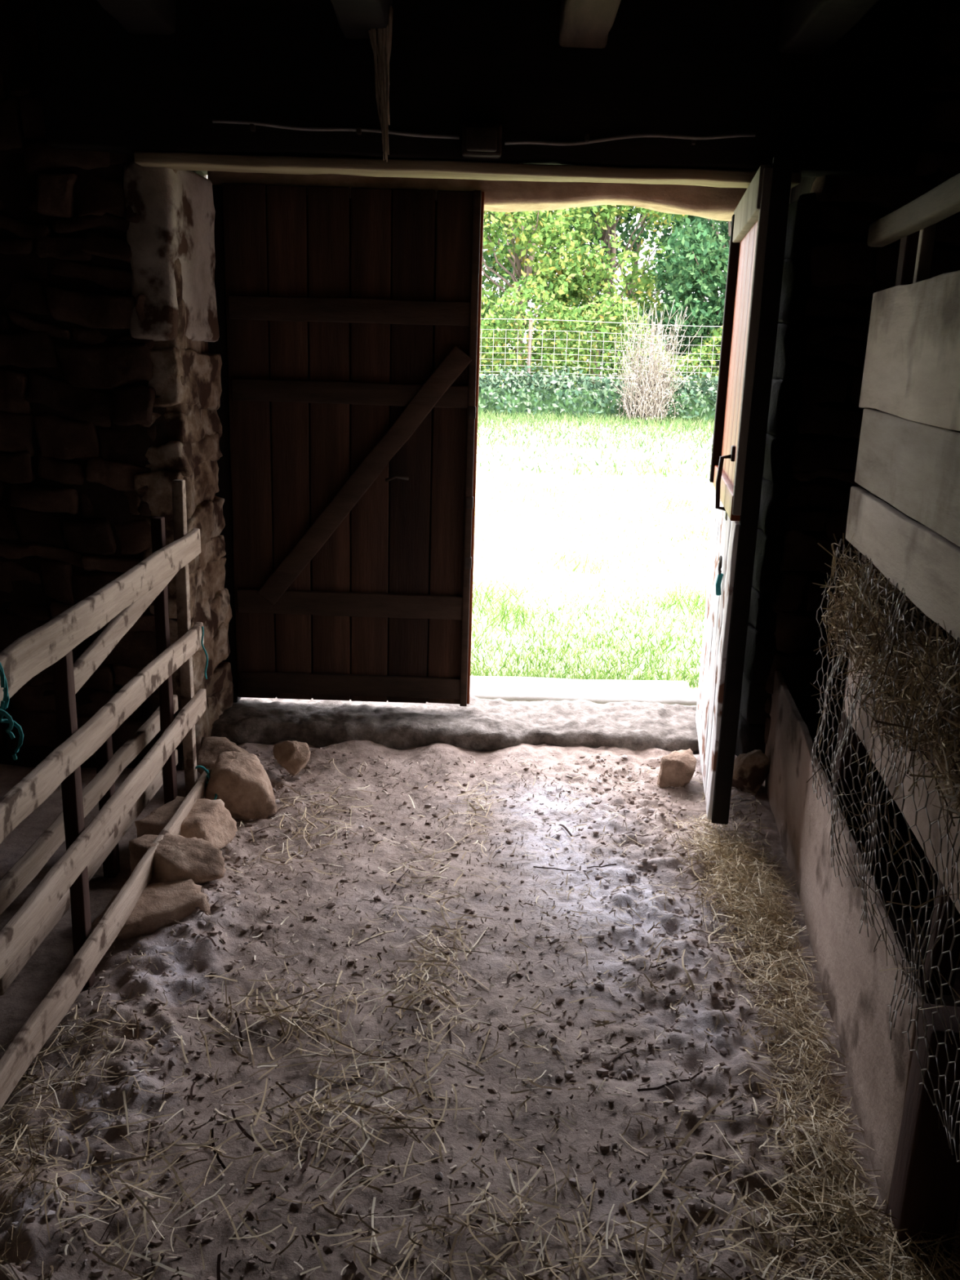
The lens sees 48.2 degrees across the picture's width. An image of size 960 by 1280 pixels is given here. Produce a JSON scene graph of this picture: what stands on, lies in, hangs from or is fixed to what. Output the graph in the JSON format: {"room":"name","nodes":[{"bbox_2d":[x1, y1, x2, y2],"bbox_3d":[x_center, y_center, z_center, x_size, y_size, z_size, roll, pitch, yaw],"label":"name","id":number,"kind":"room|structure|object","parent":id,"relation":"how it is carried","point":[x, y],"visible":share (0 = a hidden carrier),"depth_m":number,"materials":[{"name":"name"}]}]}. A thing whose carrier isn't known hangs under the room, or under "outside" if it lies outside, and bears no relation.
{"room":"farm building","nodes":[
{"label":"farm building","id":0,"kind":"room"},
{"bbox_2d":[97,0,176,35],"bbox_3d":[-1.082,-1.234,0.350,0.175,0.263,6.409,2,15,0],"label":"joist","id":1,"kind":"object","parent":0,"point":[135,16],"depth_m":3.30,"materials":[{"name":"brown wood"}]},
{"bbox_2d":[330,0,392,39],"bbox_3d":[-0.381,-1.210,0.350,0.174,0.259,6.400,2,15,0],"label":"joist","id":2,"kind":"object","parent":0,"point":[355,18],"depth_m":3.22,"materials":[{"name":"brown wood"}]},
{"bbox_2d":[0,740,959,1279],"bbox_3d":[-0.141,1.316,1.262,5.200,0.146,6.950,2,15,0],"label":"floor","id":3,"kind":"structure","parent":0,"point":[51,958],"depth_m":2.58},
{"bbox_2d":[0,479,211,1110],"bbox_3d":[-1.060,0.349,2.578,0.243,1.223,2.725,2,15,0],"label":"wooden fence","id":4,"kind":"object","parent":3,"relation":"on","point":[124,599],"visible":0.94,"depth_m":2.73,"materials":[{"name":"brown wood"}]},
{"bbox_2d":[0,662,23,759],"bbox_3d":[-0.944,0.138,2.109,0.063,0.220,0.071,2,15,0],"label":"twine","id":5,"kind":"object","parent":4,"relation":"attached to","point":[4,703],"visible":1,"depth_m":2.10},
{"bbox_2d":[195,626,217,799],"bbox_3d":[-0.931,0.266,3.632,0.120,0.623,0.067,13,19,36],"label":"twine","id":6,"kind":"object","parent":4,"relation":"attached to","point":[202,629],"visible":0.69,"depth_m":3.62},
{"bbox_2d":[91,878,210,939],"bbox_3d":[-0.941,0.778,3.042,0.309,0.139,0.223,-11,19,-38],"label":"fieldstone","id":7,"kind":"object","parent":3,"relation":"on","point":[159,904],"visible":0.52,"depth_m":2.99,"materials":[{"name":"brown stone"}]},
{"bbox_2d":[128,833,226,884],"bbox_3d":[-0.906,0.680,3.190,0.297,0.154,0.197,2,15,0],"label":"fieldstone","id":8,"kind":"object","parent":3,"relation":"on","point":[175,857],"visible":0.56,"depth_m":3.15,"materials":[{"name":"brown stone"}]},
{"bbox_2d":[134,795,238,849],"bbox_3d":[-0.953,0.615,3.518,0.264,0.135,0.238,6,16,16],"label":"fieldstone","id":9,"kind":"object","parent":3,"relation":"on","point":[207,820],"visible":0.54,"depth_m":3.48,"materials":[{"name":"brown stone"}]},
{"bbox_2d":[195,736,248,774],"bbox_3d":[-0.973,0.464,4.069,0.202,0.143,0.202,2,15,0],"label":"fieldstone","id":10,"kind":"object","parent":3,"relation":"on","point":[211,747],"visible":0.48,"depth_m":4.04,"materials":[{"name":"brown stone"}]},
{"bbox_2d":[204,751,276,821],"bbox_3d":[-0.856,0.518,3.773,0.251,0.226,0.200,-7,17,-29],"label":"fieldstone","id":11,"kind":"object","parent":3,"relation":"on","point":[239,780],"visible":0.88,"depth_m":3.71,"materials":[{"name":"brown stone"}]},
{"bbox_2d":[272,740,310,776],"bbox_3d":[-0.720,0.452,4.107,0.114,0.137,0.150,-7,17,-28],"label":"fieldstone","id":12,"kind":"object","parent":3,"relation":"on","point":[293,756],"visible":1,"depth_m":4.07,"materials":[{"name":"brown stone"}]},
{"bbox_2d":[99,823,727,1279],"bbox_3d":[-0.023,0.953,2.497,1.608,0.084,2.559,2,15,0],"label":"twigs","id":13,"kind":"object","parent":3,"relation":"on","point":[219,1257],"visible":0.89,"depth_m":2.40,"materials":[{"name":"beige plant"}]},
{"bbox_2d":[0,746,891,1279],"bbox_3d":[-0.125,0.889,2.752,1.830,0.113,3.263,2,15,0],"label":"animal droppings","id":14,"kind":"object","parent":3,"relation":"on","point":[352,1267],"visible":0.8,"depth_m":2.52},
{"bbox_2d":[0,752,953,1279],"bbox_3d":[0.017,0.903,2.704,2.124,0.111,3.276,2,15,0],"label":"litter","id":15,"kind":"object","parent":3,"relation":"on","point":[571,986],"visible":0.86,"depth_m":2.52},
{"bbox_2d":[0,758,959,1279],"bbox_3d":[-0.053,0.917,2.655,2.791,0.142,3.368,2,15,0],"label":"straw","id":16,"kind":"object","parent":3,"relation":"on","point":[824,1199],"visible":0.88,"depth_m":2.23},
{"bbox_2d":[0,772,959,1279],"bbox_3d":[-0.156,0.950,2.492,2.643,0.242,3.292,0,15,-6],"label":"heap","id":17,"kind":"object","parent":3,"relation":"on","point":[766,873],"visible":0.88,"depth_m":2.67,"materials":[{"name":"plant"}]},
{"bbox_2d":[657,748,697,787],"bbox_3d":[0.756,0.505,4.141,0.148,0.144,0.122,2,15,0],"label":"fieldstone","id":18,"kind":"object","parent":3,"relation":"on","point":[677,768],"visible":0.93,"depth_m":4.09,"materials":[{"name":"brown stone"}]},
{"bbox_2d":[731,749,770,795],"bbox_3d":[1.023,0.511,4.100,0.166,0.217,0.129,2,15,0],"label":"fieldstone","id":19,"kind":"object","parent":3,"relation":"on","point":[751,769],"visible":0.8,"depth_m":4.04,"materials":[{"name":"stone"}]},
{"bbox_2d":[764,173,959,1260],"bbox_3d":[1.104,-0.113,2.528,0.349,2.230,3.152,4,15,8],"label":"wall","id":20,"kind":"structure","parent":3,"relation":"on","point":[908,455],"depth_m":2.30,"materials":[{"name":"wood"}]},
{"bbox_2d":[735,192,844,756],"bbox_3d":[1.146,-0.548,4.170,0.180,2.171,0.445,2,15,0],"label":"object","id":21,"kind":"structure","parent":20,"relation":"attached to","point":[791,362],"depth_m":3.94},
{"bbox_2d":[806,533,959,1119],"bbox_3d":[0.872,0.266,2.121,0.261,0.734,1.831,4,15,7],"label":"hay","id":22,"kind":"object","parent":20,"relation":"attached to","point":[938,661],"visible":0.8,"depth_m":2.18},
{"bbox_2d":[811,538,959,1162],"bbox_3d":[0.834,0.308,2.248,0.085,0.796,1.700,4,15,7],"label":"wire","id":23,"kind":"object","parent":20,"relation":"attached to","point":[949,1125],"visible":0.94,"depth_m":2.11,"materials":[{"name":"grey metal"}]},
{"bbox_2d":[0,0,959,781],"bbox_3d":[-0.059,-0.878,4.193,5.274,3.134,0.748,2,15,0],"label":"wall","id":24,"kind":"structure","parent":0,"point":[74,403],"depth_m":3.85,"materials":[{"name":"stone"}]},
{"bbox_2d":[123,160,233,756],"bbox_3d":[-1.148,-0.639,4.145,0.248,2.204,0.485,2,15,0],"label":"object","id":25,"kind":"structure","parent":24,"relation":"attached to","point":[171,244],"depth_m":3.94,"materials":[{"name":"brown stone"}]},
{"bbox_2d":[208,185,240,702],"bbox_3d":[-0.030,-0.704,4.409,2.155,2.100,0.070,2,15,0],"label":"trim","id":26,"kind":"structure","parent":24,"relation":"attached to","point":[220,347],"depth_m":4.34,"materials":[{"name":"orange wood"}]},
{"bbox_2d":[222,182,484,706],"bbox_3d":[-0.519,-0.731,4.355,1.010,2.070,0.108,2,15,0],"label":"door","id":27,"kind":"structure","parent":24,"relation":"in","point":[353,324],"depth_m":4.33,"materials":[{"name":"brown wood"}]},
{"bbox_2d":[210,695,699,753],"bbox_3d":[-0.063,0.382,4.618,2.140,0.180,0.488,2,15,0],"label":"door sill","id":28,"kind":"structure","parent":24,"relation":"attached to","point":[483,724],"depth_m":4.47,"materials":[{"name":"concrete"}]},
{"bbox_2d":[133,151,801,188],"bbox_3d":[-0.041,-1.590,3.631,2.225,0.042,0.136,2,15,0],"label":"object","id":29,"kind":"structure","parent":24,"relation":"attached to","point":[407,168],"depth_m":3.57,"materials":[{"name":"brown wood"}]},
{"bbox_2d":[207,170,746,221],"bbox_3d":[0.026,-1.782,4.199,2.158,0.192,0.232,2,15,0],"label":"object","id":30,"kind":"object","parent":24,"relation":"attached to","point":[715,203],"visible":0.38,"depth_m":4.11,"materials":[{"name":"wood"}]},
{"bbox_2d":[34,0,937,177],"bbox_3d":[0.011,-1.892,3.549,2.910,0.592,0.145,2,15,0],"label":"ceiling","id":31,"kind":"structure","parent":24,"relation":"attached to","point":[854,107],"depth_m":3.50,"materials":[{"name":"black wood"}]},
{"bbox_2d":[212,119,755,158],"bbox_3d":[0.012,-1.640,3.520,1.780,0.101,0.072,2,15,0],"label":"cable","id":32,"kind":"object","parent":31,"relation":"attached to","point":[482,140],"visible":0.99,"depth_m":3.51,"materials":[{"name":"metal"}]},
{"bbox_2d":[695,154,793,824],"bbox_3d":[0.885,-0.518,3.826,0.116,2.071,1.062,4,15,8],"label":"door","id":33,"kind":"structure","parent":24,"relation":"in","point":[758,228],"depth_m":3.46,"materials":[{"name":"orange wood"}]},
{"bbox_2d":[558,0,621,48],"bbox_3d":[0.308,-1.191,0.354,0.176,0.258,6.402,2,15,0],"label":"joist","id":34,"kind":"object","parent":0,"point":[584,24],"depth_m":3.19,"materials":[{"name":"brown wood"}]},
{"bbox_2d":[470,376,715,698],"bbox_3d":[2.798,-9.449,41.241,95.000,0.079,75.400,2,15,0],"label":"ground","id":35,"kind":"structure","parent":0,"point":[514,568],"depth_m":8.86,"materials":[{"name":"green plant"}]},
{"bbox_2d":[480,212,572,374],"bbox_3d":[-0.530,-12.207,34.801,6.414,8.830,6.949,-4,16,-20],"label":"tree","id":36,"kind":"object","parent":35,"relation":"on","point":[486,256],"visible":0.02,"depth_m":34.87,"materials":[{"name":"green plant"}]},
{"bbox_2d":[479,204,642,386],"bbox_3d":[1.239,-10.297,29.336,5.880,8.105,4.619,13,19,35],"label":"tree","id":37,"kind":"object","parent":35,"relation":"on","point":[504,220],"visible":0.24,"depth_m":28.63,"materials":[{"name":"green plant"}]},
{"bbox_2d":[469,675,697,706],"bbox_3d":[-0.007,0.270,5.025,2.005,0.151,0.311,2,15,0],"label":"doorstep","id":38,"kind":"object","parent":35,"relation":"on","point":[529,689],"visible":0.26,"depth_m":4.96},
{"bbox_2d":[470,458,715,688],"bbox_3d":[2.313,-1.124,9.976,7.530,0.256,10.122,2,15,0],"label":"grass blades","id":39,"kind":"object","parent":35,"relation":"on","point":[503,607],"visible":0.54,"depth_m":6.77,"materials":[{"name":"green plant"}]},
{"bbox_2d":[476,408,714,478],"bbox_3d":[3.136,-3.784,19.917,18.135,0.264,12.130,2,15,0],"label":"grass verge","id":40,"kind":"object","parent":35,"relation":"on","point":[483,417],"visible":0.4,"depth_m":21.04,"materials":[{"name":"green plant"}]},
{"bbox_2d":[478,361,718,422],"bbox_3d":[3.702,-6.009,25.897,25.141,1.508,1.383,2,15,0],"label":"ivy hedge","id":41,"kind":"object","parent":35,"relation":"on","point":[513,395],"visible":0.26,"depth_m":25.70,"materials":[{"name":"green plant"}]},
{"bbox_2d":[479,318,720,388],"bbox_3d":[4.208,-6.564,26.534,24.090,2.500,0.167,2,15,0],"label":"wire fence","id":42,"kind":"object","parent":35,"relation":"on","point":[529,359],"visible":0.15,"depth_m":26.36,"materials":[{"name":"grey metal"}]},
{"bbox_2d":[479,277,722,391],"bbox_3d":[3.730,-7.514,27.552,25.129,3.626,3.553,2,15,0],"label":"thicket","id":43,"kind":"object","parent":35,"relation":"on","point":[694,360],"visible":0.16,"depth_m":27.29,"materials":[{"name":"green plant"}]},
{"bbox_2d":[521,204,688,384],"bbox_3d":[3.411,-11.100,31.128,5.135,8.826,5.197,2,15,0],"label":"tree","id":44,"kind":"object","parent":35,"relation":"on","point":[642,284],"visible":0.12,"depth_m":30.19,"materials":[{"name":"green plant"}]},
{"bbox_2d":[532,205,707,391],"bbox_3d":[5.041,-12.893,34.975,6.408,10.392,7.181,2,15,0],"label":"tree","id":45,"kind":"object","parent":35,"relation":"on","point":[624,236],"visible":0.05,"depth_m":33.24,"materials":[{"name":"green plant"}]},
{"bbox_2d":[595,300,702,422],"bbox_3d":[4.021,-6.485,25.105,2.332,2.796,2.404,7,16,19],"label":"shrub","id":46,"kind":"object","parent":35,"relation":"on","point":[652,388],"visible":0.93,"depth_m":24.93,"materials":[{"name":"beige plant"}]},
{"bbox_2d":[617,216,731,391],"bbox_3d":[6.640,-10.218,28.472,5.657,8.708,5.117,2,15,0],"label":"tree","id":47,"kind":"object","parent":35,"relation":"on","point":[712,311],"visible":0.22,"depth_m":27.89,"materials":[{"name":"green plant"}]},
{"bbox_2d":[640,210,728,377],"bbox_3d":[8.127,-12.284,35.064,6.229,9.352,6.736,2,15,0],"label":"tree","id":48,"kind":"object","parent":35,"relation":"on","point":[692,218],"visible":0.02,"depth_m":34.46,"materials":[{"name":"green plant"}]},
{"bbox_2d":[777,0,879,53],"bbox_3d":[1.006,-1.167,0.352,0.175,0.259,6.408,2,15,0],"label":"joist","id":49,"kind":"object","parent":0,"point":[806,26],"depth_m":3.19,"materials":[{"name":"brown wood"}]},
{"bbox_3d":[-0.011,-1.453,0.592,5.787,0.145,7.600,2,15,0],"label":"ceiling","id":50,"kind":"structure","parent":0,"visible":0},
{"bbox_2d":[368,5,393,162],"bbox_3d":[-0.318,-1.757,3.391,0.092,0.440,0.072,-5,17,-25],"label":"hanging cobweb","id":51,"kind":"object","parent":50,"relation":"hanging from","point":[382,48],"visible":0.81,"depth_m":3.38}
]}

